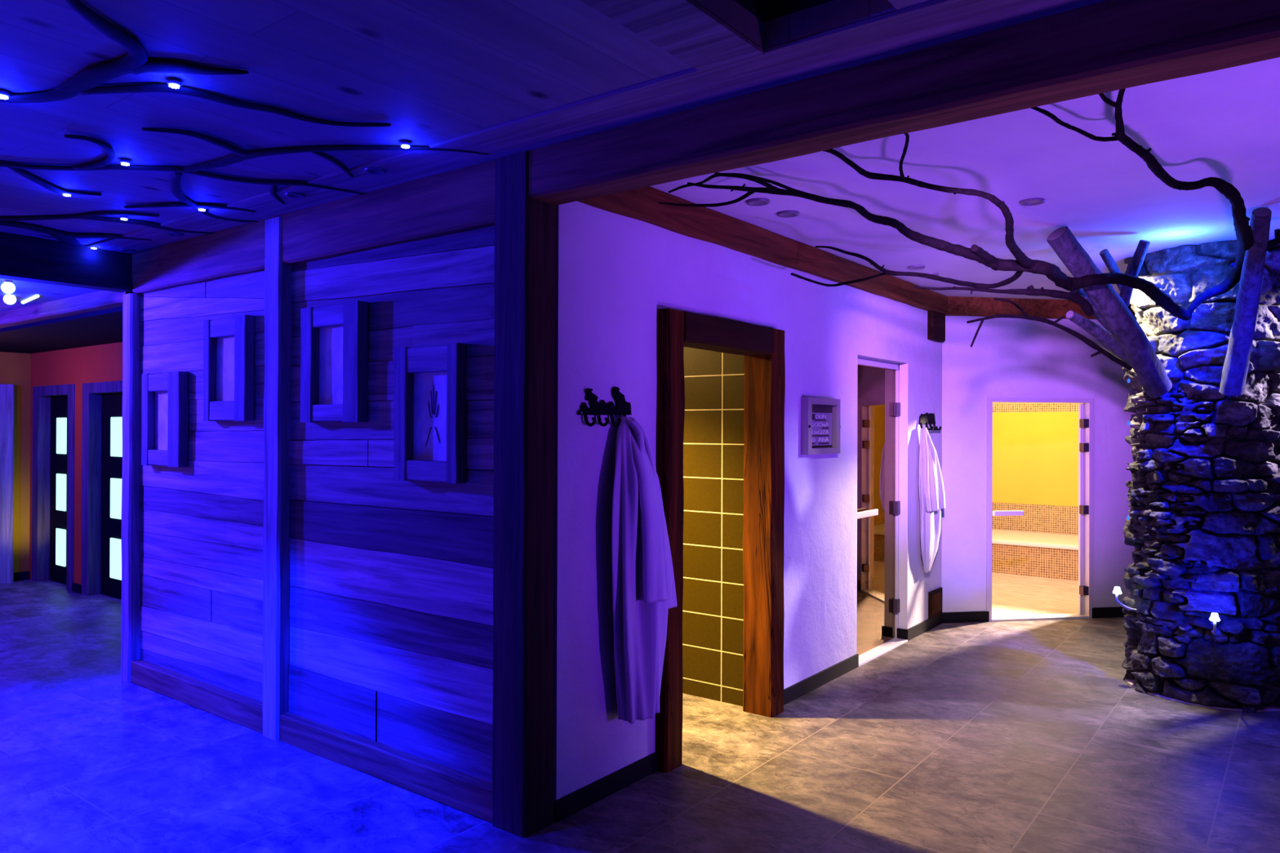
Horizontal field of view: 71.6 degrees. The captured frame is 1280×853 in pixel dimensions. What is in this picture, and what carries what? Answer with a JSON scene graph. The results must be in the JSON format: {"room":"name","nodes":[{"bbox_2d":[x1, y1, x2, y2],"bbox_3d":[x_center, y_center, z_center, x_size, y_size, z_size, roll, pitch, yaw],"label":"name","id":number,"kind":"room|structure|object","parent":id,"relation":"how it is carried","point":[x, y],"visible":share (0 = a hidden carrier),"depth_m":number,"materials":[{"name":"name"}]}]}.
{"room":"spa","nodes":[
{"label":"spa","id":0,"kind":"room"},
{"bbox_2d":[0,351,31,573],"bbox_3d":[-7.877,0.414,7.685,0.100,2.400,4.730,0,0,37],"label":"wall","id":1,"kind":"structure","parent":0,"point":[15,367],"depth_m":9.38,"materials":[{"name":"yellow paint"}]},
{"bbox_2d":[0,277,101,311],"bbox_3d":[-8.109,-0.969,5.111,6.900,0.090,6.735,0,0,37],"label":"ceiling","id":2,"kind":"structure","parent":0,"point":[47,292],"depth_m":6.01,"materials":[{"name":"paint"}]},
{"bbox_2d":[0,280,15,293],"bbox_3d":[-3.929,-0.874,5.517,0.076,0.098,0.076,0,0,37],"label":"spot lamp","id":3,"kind":"object","parent":2,"relation":"attached to","point":[7,286],"visible":0.89,"depth_m":5.50,"materials":[{"name":"silver metal"}]},
{"bbox_2d":[3,294,16,304],"bbox_3d":[-4.343,-0.889,6.114,0.076,0.098,0.076,0,0,37],"label":"spot lamp","id":4,"kind":"object","parent":2,"relation":"attached to","point":[7,299],"visible":0.8,"depth_m":6.09,"materials":[{"name":"silver metal"}]},
{"bbox_2d":[21,294,39,303],"bbox_3d":[-4.300,-0.897,6.254,0.458,0.023,0.024,0,0,45],"label":"tube","id":5,"kind":"object","parent":2,"relation":"attached to","point":[35,296],"visible":1,"depth_m":6.21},
{"bbox_2d":[0,306,123,353],"bbox_3d":[-5.637,-0.826,8.287,7.000,0.100,1.115,0,0,37],"label":"ceiling","id":6,"kind":"structure","parent":0,"point":[104,326],"depth_m":7.34,"materials":[{"name":"black"}]},
{"bbox_2d":[29,342,123,584],"bbox_3d":[-4.507,0.427,8.016,4.870,2.400,0.130,0,0,37],"label":"wall","id":7,"kind":"structure","parent":0,"point":[80,366],"depth_m":8.70,"materials":[{"name":"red paint"}]},
{"bbox_2d":[13,571,81,594],"bbox_3d":[-4.573,1.583,8.023,4.774,0.088,0.285,0,0,35],"label":"baseboard","id":8,"kind":"structure","parent":7,"relation":"attached to","point":[76,588],"depth_m":9.32,"materials":[{"name":"black stone"}]},
{"bbox_2d":[31,383,75,591],"bbox_3d":[-5.954,0.603,9.112,1.060,2.045,0.150,0,0,37],"label":"door","id":9,"kind":"structure","parent":7,"relation":"in","point":[53,406],"depth_m":9.29,"materials":[{"name":"brown wood"}]},
{"bbox_2d":[81,380,122,599],"bbox_3d":[-4.934,0.604,8.339,1.100,2.045,0.150,0,0,37],"label":"door","id":10,"kind":"structure","parent":7,"relation":"in","point":[102,402],"depth_m":8.54,"materials":[{"name":"brown wood"}]},
{"bbox_2d":[132,159,494,293],"bbox_3d":[-1.857,-0.986,4.691,3.310,0.295,0.158,0,0,37],"label":"beam","id":11,"kind":"structure","parent":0,"point":[460,199],"depth_m":4.30,"materials":[{"name":"brown wood"}]},
{"bbox_2d":[138,224,494,782],"bbox_3d":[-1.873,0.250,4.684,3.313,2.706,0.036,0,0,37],"label":"wall","id":12,"kind":"structure","parent":0,"point":[392,581],"depth_m":4.29,"materials":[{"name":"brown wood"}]},
{"bbox_2d":[141,371,188,466],"bbox_3d":[-2.898,-0.043,5.407,0.487,0.567,0.061,0,0,37],"label":"picture frame","id":13,"kind":"object","parent":12,"relation":"attached to","point":[164,396],"visible":1,"depth_m":5.39,"materials":[{"name":"brown wood"}]},
{"bbox_2d":[203,314,254,421],"bbox_3d":[-2.298,-0.318,4.954,0.450,0.575,0.061,0,0,37],"label":"picture frame","id":14,"kind":"object","parent":12,"relation":"attached to","point":[228,344],"visible":1,"depth_m":4.95,"materials":[{"name":"brown wood"}]},
{"bbox_2d":[131,659,493,822],"bbox_3d":[-1.892,1.558,4.657,3.290,0.144,0.078,0,0,37],"label":"baseboard","id":15,"kind":"structure","parent":12,"relation":"attached to","point":[464,792],"depth_m":4.27,"materials":[{"name":"brown wood"}]},
{"bbox_2d":[300,300,368,422],"bbox_3d":[-1.505,-0.308,4.353,0.482,0.573,0.060,0,0,37],"label":"picture frame","id":16,"kind":"object","parent":12,"relation":"attached to","point":[334,340],"visible":1,"depth_m":4.35,"materials":[{"name":"brown wood"}]},
{"bbox_2d":[393,342,466,483],"bbox_3d":[-0.930,-0.057,3.915,0.426,0.598,0.061,0,0,37],"label":"picture frame","id":17,"kind":"object","parent":12,"relation":"attached to","point":[429,411],"visible":1,"depth_m":3.91,"materials":[{"name":"brown wood"}]},
{"bbox_2d":[0,572,1279,852],"bbox_3d":[-1.402,1.691,6.263,16.200,0.126,16.700,0,0,37],"label":"floor","id":18,"kind":"structure","parent":0,"point":[1025,736],"depth_m":4.22,"materials":[{"name":"tile"}]},
{"bbox_2d":[0,383,14,584],"bbox_3d":[-6.592,0.593,9.189,0.115,2.060,0.165,0,0,37],"label":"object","id":19,"kind":"object","parent":18,"relation":"on","point":[6,391],"visible":1,"depth_m":9.17,"materials":[{"name":"brown wood"}]},
{"bbox_2d":[120,293,142,683],"bbox_3d":[-3.224,0.390,5.724,0.131,2.470,0.187,0,0,37],"label":"timber post","id":20,"kind":"object","parent":18,"relation":"on","point":[131,556],"visible":0.52,"depth_m":5.64,"materials":[{"name":"brown wood"}]},
{"bbox_2d":[0,290,136,328],"bbox_3d":[-6.022,-0.874,7.829,6.940,0.137,0.127,0,0,37],"label":"header beam","id":21,"kind":"structure","parent":20,"relation":"on","point":[100,300],"depth_m":6.31,"materials":[{"name":"brown wood"}]},
{"bbox_2d":[262,216,308,741],"bbox_3d":[-1.873,0.270,4.701,0.158,2.715,0.186,0,0,37],"label":"timber post","id":22,"kind":"object","parent":18,"relation":"on","point":[277,304],"visible":0.52,"depth_m":4.62,"materials":[{"name":"brown wood"}]},
{"bbox_2d":[492,150,555,838],"bbox_3d":[-0.474,0.262,3.640,0.201,2.735,0.187,0,0,37],"label":"timber post","id":23,"kind":"object","parent":18,"relation":"on","point":[525,332],"visible":0.97,"depth_m":3.57,"materials":[{"name":"brown wood"}]},
{"bbox_2d":[991,528,1078,580],"bbox_3d":[4.631,1.472,10.246,3.760,0.379,1.077,0,0,37],"label":"tiled bench","id":24,"kind":"object","parent":18,"relation":"on","point":[1037,554],"visible":0.13,"depth_m":9.86,"materials":[{"name":"brown tile"}]},
{"bbox_2d":[1124,679,1279,711],"bbox_3d":[3.580,1.645,5.584,0.930,0.008,0.930,0,0,37],"label":"trim","id":25,"kind":"structure","parent":18,"relation":"on","point":[1131,682],"depth_m":5.20,"materials":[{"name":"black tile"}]},
{"bbox_2d":[0,0,1279,299],"bbox_3d":[1.357,-1.138,4.186,9.300,0.080,16.700,0,0,37],"label":"ceiling","id":26,"kind":"structure","parent":0,"point":[436,71],"depth_m":3.28,"materials":[{"name":"paint"}]},
{"bbox_2d":[0,89,10,99],"bbox_3d":[-2.113,-1.101,2.942,0.042,0.022,0.041,0,0,37],"label":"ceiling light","id":27,"kind":"object","parent":26,"relation":"attached to","point":[4,95],"visible":1,"depth_m":2.93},
{"bbox_2d":[0,231,133,293],"bbox_3d":[-5.318,-1.013,3.007,0.157,0.273,6.755,0,0,37],"label":"cross beam","id":28,"kind":"structure","parent":26,"relation":"attached to","point":[22,257],"depth_m":5.33,"materials":[{"name":"brown wood"}]},
{"bbox_2d":[62,193,71,196],"bbox_3d":[-2.703,-1.099,4.185,0.042,0.022,0.041,0,0,37],"label":"star","id":29,"kind":"object","parent":26,"relation":"attached to","point":[64,194],"visible":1,"depth_m":4.18,"materials":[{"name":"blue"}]},
{"bbox_2d":[0,211,214,246],"bbox_3d":[-2.997,-1.101,4.966,1.132,0.014,0.758,0,0,15],"label":"branch","id":30,"kind":"object","parent":26,"relation":"attached to","point":[66,237],"visible":1,"depth_m":4.83,"materials":[{"name":"brown wood"}]},
{"bbox_2d":[119,215,128,220],"bbox_3d":[-2.712,-1.098,4.663,0.042,0.022,0.041,0,0,37],"label":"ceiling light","id":31,"kind":"object","parent":26,"relation":"attached to","point":[122,217],"visible":0.93,"depth_m":4.65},
{"bbox_2d":[119,215,128,218],"bbox_3d":[-2.712,-1.101,4.663,0.042,0.017,0.041,0,0,37],"label":"socket","id":32,"kind":"object","parent":31,"relation":"attached to","point":[121,216],"depth_m":4.65,"materials":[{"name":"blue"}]},
{"bbox_2d":[119,158,130,165],"bbox_3d":[-2.139,-1.099,3.687,0.042,0.022,0.041,0,0,37],"label":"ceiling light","id":33,"kind":"object","parent":26,"relation":"attached to","point":[124,162],"visible":1,"depth_m":3.68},
{"bbox_2d":[119,248,136,253],"bbox_3d":[-3.187,-1.097,5.521,0.090,0.013,0.090,0,0,37],"label":"recessed light","id":34,"kind":"object","parent":26,"relation":"in","point":[131,251],"visible":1,"depth_m":5.51,"materials":[{"name":"grey"}]},
{"bbox_2d":[166,78,181,88],"bbox_3d":[-1.492,-1.099,2.842,0.042,0.022,0.041,0,0,37],"label":"ceiling light","id":35,"kind":"object","parent":26,"relation":"attached to","point":[173,83],"visible":1,"depth_m":2.83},
{"bbox_2d":[166,231,184,236],"bbox_3d":[-2.645,-1.096,5.050,0.090,0.013,0.090,0,0,37],"label":"recessed light","id":36,"kind":"object","parent":26,"relation":"in","point":[170,233],"visible":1,"depth_m":5.04,"materials":[{"name":"grey"}]},
{"bbox_2d":[124,203,256,212],"bbox_3d":[-2.264,-1.100,4.439,0.635,0.014,0.119,0,0,-6],"label":"branch","id":37,"kind":"object","parent":26,"relation":"attached to","point":[158,205],"visible":0.98,"depth_m":4.42,"materials":[{"name":"brown wood"}]},
{"bbox_2d":[0,0,391,126],"bbox_3d":[-1.536,-1.102,3.004,1.040,0.014,1.125,0,0,37],"label":"branch","id":38,"kind":"object","parent":26,"relation":"attached to","point":[86,82],"visible":0.98,"depth_m":2.80,"materials":[{"name":"brown wood"}]},
{"bbox_2d":[197,207,206,211],"bbox_3d":[-2.201,-1.097,4.459,0.042,0.022,0.041,0,0,37],"label":"star","id":39,"kind":"object","parent":26,"relation":"attached to","point":[202,209],"visible":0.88,"depth_m":4.45,"materials":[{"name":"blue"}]},
{"bbox_2d":[0,127,488,222],"bbox_3d":[-1.745,-1.100,3.780,2.082,0.014,1.295,0,0,37],"label":"branch","id":40,"kind":"object","parent":26,"relation":"attached to","point":[241,155],"visible":0.98,"depth_m":3.75,"materials":[{"name":"brown wood"}]},
{"bbox_2d":[285,191,305,198],"bbox_3d":[-1.628,-1.095,4.192,0.090,0.013,0.090,0,0,37],"label":"recessed light","id":41,"kind":"object","parent":26,"relation":"in","point":[291,194],"visible":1,"depth_m":4.18,"materials":[{"name":"grey"}]},
{"bbox_2d":[364,166,386,174],"bbox_3d":[-1.130,-1.094,3.790,0.090,0.013,0.090,0,0,37],"label":"recessed light","id":42,"kind":"object","parent":26,"relation":"in","point":[371,170],"visible":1,"depth_m":3.78,"materials":[{"name":"grey"}]},
{"bbox_2d":[400,140,410,148],"bbox_3d":[-0.911,-1.095,3.445,0.042,0.022,0.041,0,0,37],"label":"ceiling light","id":43,"kind":"object","parent":26,"relation":"attached to","point":[404,144],"visible":1,"depth_m":3.43,"materials":[{"name":"white glass"}]},
{"bbox_2d":[86,0,1106,253],"bbox_3d":[-1.333,-1.113,0.723,9.000,0.014,5.530,0,0,37],"label":"ceiling beam","id":44,"kind":"structure","parent":26,"relation":"attached to","point":[726,64],"depth_m":2.74,"materials":[{"name":"wood"}]},
{"bbox_2d":[746,197,769,205],"bbox_3d":[0.579,-1.101,4.346,0.116,0.013,0.116,0,0,37],"label":"recessed light","id":45,"kind":"object","parent":26,"relation":"in","point":[758,201],"visible":1,"depth_m":4.33,"materials":[{"name":"grey"}]},
{"bbox_2d":[776,210,799,217],"bbox_3d":[0.765,-1.099,4.585,0.116,0.013,0.116,0,0,37],"label":"recessed light","id":46,"kind":"object","parent":26,"relation":"in","point":[785,214],"visible":1,"depth_m":4.57,"materials":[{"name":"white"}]},
{"bbox_2d":[528,0,1279,204],"bbox_3d":[1.872,-1.021,1.871,5.680,0.233,0.173,0,0,37],"label":"header beam","id":47,"kind":"structure","parent":26,"relation":"attached to","point":[1108,46],"depth_m":2.57,"materials":[{"name":"brown wood"}]},
{"bbox_2d":[907,265,925,269],"bbox_3d":[1.892,-1.091,6.071,0.116,0.013,0.116,0,0,37],"label":"recessed light","id":48,"kind":"object","parent":26,"relation":"in","point":[911,267],"visible":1,"depth_m":6.06,"materials":[{"name":"purple"}]},
{"bbox_2d":[657,172,1191,320],"bbox_3d":[1.641,-0.827,4.480,3.290,0.416,0.430,0,0,-27],"label":"bare branch","id":49,"kind":"object","parent":26,"relation":"hanging from","point":[976,253],"visible":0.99,"depth_m":4.50,"materials":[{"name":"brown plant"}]},
{"bbox_2d":[791,245,1022,288],"bbox_3d":[1.418,-0.837,4.772,1.232,0.117,0.570,0,0,-13],"label":"bare branch","id":50,"kind":"object","parent":49,"relation":"attached to","point":[1017,274],"visible":1,"depth_m":4.82,"materials":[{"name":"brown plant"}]},
{"bbox_2d":[820,133,1035,273],"bbox_3d":[1.445,-0.918,3.836,2.014,0.230,0.448,0,0,-41],"label":"bare branch","id":51,"kind":"object","parent":49,"relation":"attached to","point":[1018,254],"visible":0.92,"depth_m":3.68,"materials":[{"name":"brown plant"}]},
{"bbox_2d":[913,284,1094,316],"bbox_3d":[1.998,-0.695,4.770,1.199,0.144,0.101,0,0,-20],"label":"bare branch","id":52,"kind":"object","parent":49,"relation":"attached to","point":[1086,306],"visible":1,"depth_m":4.79,"materials":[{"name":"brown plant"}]},
{"bbox_2d":[1032,88,1279,319],"bbox_3d":[2.417,-0.827,3.823,0.570,0.424,3.016,0,0,39],"label":"bare branch","id":53,"kind":"object","parent":49,"relation":"attached to","point":[1245,238],"visible":0.93,"depth_m":3.65,"materials":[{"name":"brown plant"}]},
{"bbox_2d":[927,272,938,275],"bbox_3d":[2.085,-1.089,6.366,0.116,0.013,0.116,0,0,37],"label":"recessed light","id":54,"kind":"object","parent":26,"relation":"in","point":[933,273],"visible":0.4,"depth_m":6.32,"materials":[{"name":"purple"}]},
{"bbox_2d":[1019,197,1045,205],"bbox_3d":[1.914,-1.096,4.327,0.116,0.013,0.116,0,0,37],"label":"recessed light","id":55,"kind":"object","parent":26,"relation":"in","point":[1036,201],"visible":1,"depth_m":4.32,"materials":[{"name":"purple"}]},
{"bbox_2d":[1046,226,1172,397],"bbox_3d":[2.659,-0.630,4.987,0.908,0.918,0.163,0,0,-24],"label":"log","id":56,"kind":"object","parent":26,"relation":"attached to","point":[1148,368],"visible":0.94,"depth_m":4.94,"materials":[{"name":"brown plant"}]},
{"bbox_2d":[1066,310,1131,366],"bbox_3d":[2.792,-0.526,5.360,0.654,0.306,0.088,0,0,-27],"label":"log","id":57,"kind":"object","parent":56,"relation":"attached to","point":[1106,338],"visible":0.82,"depth_m":5.32,"materials":[{"name":"brown wood"}]},
{"bbox_2d":[966,297,1132,370],"bbox_3d":[2.482,-0.549,5.315,1.276,0.392,0.077,0,0,-20],"label":"bare branch","id":58,"kind":"object","parent":57,"relation":"attached to","point":[1089,342],"visible":1,"depth_m":5.31,"materials":[{"name":"brown plant"}]},
{"bbox_2d":[1070,288,1118,341],"bbox_3d":[2.744,-0.622,5.226,0.672,0.358,0.077,0,0,-33],"label":"log","id":59,"kind":"object","parent":57,"relation":"attached to","point":[1097,315],"visible":0.23,"depth_m":5.14,"materials":[{"name":"brown wood"}]},
{"bbox_2d":[1099,248,1122,291],"bbox_3d":[2.844,-0.936,5.319,0.225,0.240,0.054,0,0,-26],"label":"log","id":60,"kind":"object","parent":26,"relation":"attached to","point":[1107,258],"visible":0.66,"depth_m":5.29,"materials":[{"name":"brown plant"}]},
{"bbox_2d":[1119,240,1150,306],"bbox_3d":[2.832,-0.878,5.109,0.084,0.366,0.233,0,0,-6],"label":"log","id":61,"kind":"object","parent":26,"relation":"attached to","point":[1136,262],"visible":0.78,"depth_m":5.06,"materials":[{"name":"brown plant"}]},
{"bbox_2d":[1218,207,1271,395],"bbox_3d":[3.250,-0.631,4.737,0.137,0.918,0.808,0,0,22],"label":"log","id":62,"kind":"object","parent":26,"relation":"attached to","point":[1236,365],"visible":0.98,"depth_m":4.78,"materials":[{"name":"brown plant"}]},
{"bbox_2d":[682,346,743,706],"bbox_3d":[-0.368,0.387,5.990,2.575,2.500,0.095,0,0,37],"label":"wall","id":63,"kind":"structure","parent":0,"point":[713,381],"depth_m":5.32,"materials":[{"name":"brown tile"}]},
{"bbox_2d":[553,200,942,800],"bbox_3d":[1.052,0.273,5.611,0.135,2.735,4.785,0,0,37],"label":"wall","id":64,"kind":"structure","parent":0,"point":[614,272],"depth_m":4.41,"materials":[{"name":"white paint"}]},
{"bbox_2d":[577,386,631,426],"bbox_3d":[-0.141,-0.088,3.888,0.034,0.178,0.361,0,0,37],"label":"coat rack","id":65,"kind":"object","parent":64,"relation":"attached to","point":[623,407],"visible":0.81,"depth_m":3.88,"materials":[{"name":"black metal"}]},
{"bbox_2d":[611,416,677,724],"bbox_3d":[0.019,0.629,3.975,0.222,1.345,0.372,0,0,16],"label":"bathrobe","id":66,"kind":"object","parent":65,"relation":"hanging from","point":[644,591],"visible":1,"depth_m":3.87,"materials":[{"name":"white fabric"}]},
{"bbox_2d":[655,308,785,773],"bbox_3d":[0.405,0.536,4.699,0.208,2.198,1.178,0,0,37],"label":"door frame","id":67,"kind":"structure","parent":64,"relation":"in","point":[762,347],"depth_m":5.00,"materials":[{"name":"brown wood"}]},
{"bbox_2d":[553,612,942,822],"bbox_3d":[1.068,1.597,5.575,0.087,0.088,4.790,0,0,37],"label":"baseboard","id":68,"kind":"structure","parent":64,"relation":"attached to","point":[569,805],"depth_m":4.11,"materials":[{"name":"black stone"}]},
{"bbox_2d":[800,396,840,454],"bbox_3d":[1.140,-0.002,5.566,0.060,0.350,0.457,0,0,37],"label":"letter board","id":69,"kind":"object","parent":64,"relation":"attached to","point":[820,426],"visible":1,"depth_m":5.55,"materials":[{"name":"silver metal"}]},
{"bbox_2d":[857,356,907,666],"bbox_3d":[1.713,0.578,6.498,0.177,2.135,0.954,0,0,37],"label":"door","id":70,"kind":"structure","parent":64,"relation":"in","point":[878,404],"depth_m":6.59,"materials":[{"name":"white"}]},
{"bbox_2d":[919,412,941,430],"bbox_3d":[2.339,-0.040,7.142,0.052,0.145,0.388,0,0,37],"label":"towel rack","id":71,"kind":"object","parent":64,"relation":"attached to","point":[926,418],"visible":1,"depth_m":7.14,"materials":[{"name":"black metal"}]},
{"bbox_2d":[918,427,945,573],"bbox_3d":[2.342,0.588,7.078,0.123,1.156,0.481,0,0,37],"label":"bathrobe","id":72,"kind":"object","parent":71,"relation":"hanging from","point":[931,490],"visible":1,"depth_m":6.97,"materials":[{"name":"white fabric"}]},
{"bbox_2d":[928,586,942,618],"bbox_3d":[2.435,1.453,7.304,0.026,0.216,0.295,0,0,37],"label":"flap","id":73,"kind":"object","parent":64,"relation":"attached to","point":[935,597],"visible":1,"depth_m":7.27,"materials":[{"name":"brown wood"}]},
{"bbox_2d":[574,186,948,315],"bbox_3d":[1.117,-1.024,5.553,0.083,0.168,4.790,0,0,37],"label":"beam","id":74,"kind":"structure","parent":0,"point":[641,204],"depth_m":4.84,"materials":[{"name":"brown wood"}]},
{"bbox_2d":[927,310,945,342],"bbox_3d":[2.429,-0.824,7.280,0.064,0.239,0.290,0,0,37],"label":"stub","id":75,"kind":"object","parent":74,"relation":"attached to","point":[935,320],"visible":1,"depth_m":7.20,"materials":[{"name":"brown wood"}]},
{"bbox_2d":[734,0,832,22],"bbox_3d":[-0.107,-1.300,1.648,0.445,0.220,2.126,0,0,37],"label":"ceiling","id":76,"kind":"structure","parent":0,"point":[764,10],"depth_m":2.56,"materials":[{"name":"black"}]},
{"bbox_2d":[991,402,1080,535],"bbox_3d":[4.992,0.470,10.720,3.800,2.400,0.100,0,0,37],"label":"wall","id":77,"kind":"structure","parent":0,"point":[1035,455],"depth_m":10.79,"materials":[{"name":"yellow paint"}]},
{"bbox_2d":[941,315,1135,612],"bbox_3d":[4.787,0.293,7.894,4.620,2.735,0.130,0,0,-9],"label":"wall","id":78,"kind":"structure","parent":0,"point":[1007,357],"depth_m":7.57,"materials":[{"name":"white paint"}]},
{"bbox_2d":[942,606,1128,623],"bbox_3d":[4.804,1.617,7.823,4.600,0.088,0.019,0,0,-9],"label":"baseboard","id":79,"kind":"structure","parent":78,"relation":"attached to","point":[1097,612],"depth_m":7.50,"materials":[{"name":"black stone"}]},
{"bbox_2d":[986,397,1093,622],"bbox_3d":[3.421,0.705,7.654,1.000,1.900,0.140,0,0,-9],"label":"door","id":80,"kind":"structure","parent":78,"relation":"in","point":[1086,409],"depth_m":7.67,"materials":[{"name":"white"}]},
{"bbox_2d":[945,296,1137,319],"bbox_3d":[4.500,-1.004,7.766,4.000,0.164,0.075,0,0,-9],"label":"beam","id":81,"kind":"structure","parent":78,"relation":"attached to","point":[957,305],"depth_m":7.51,"materials":[{"name":"brown wood"}]},
{"bbox_2d":[1121,240,1279,713],"bbox_3d":[3.584,0.282,5.586,0.996,2.735,0.996,0,0,37],"label":"stone column","id":82,"kind":"structure","parent":0,"point":[1202,527],"depth_m":5.25,"materials":[{"name":"grey stone"}]},
{"bbox_2d":[1112,586,1136,610],"bbox_3d":[3.095,1.091,5.607,0.198,0.152,0.053,0,0,10],"label":"lamp","id":83,"kind":"object","parent":82,"relation":"attached to","point":[1117,590],"visible":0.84,"depth_m":5.61,"materials":[{"name":"white"}]},
{"bbox_2d":[1208,613,1220,634],"bbox_3d":[3.309,1.132,5.128,0.053,0.152,0.297,0,0,28],"label":"lamp","id":84,"kind":"object","parent":82,"relation":"attached to","point":[1214,618],"visible":1,"depth_m":5.01,"materials":[{"name":"white"}]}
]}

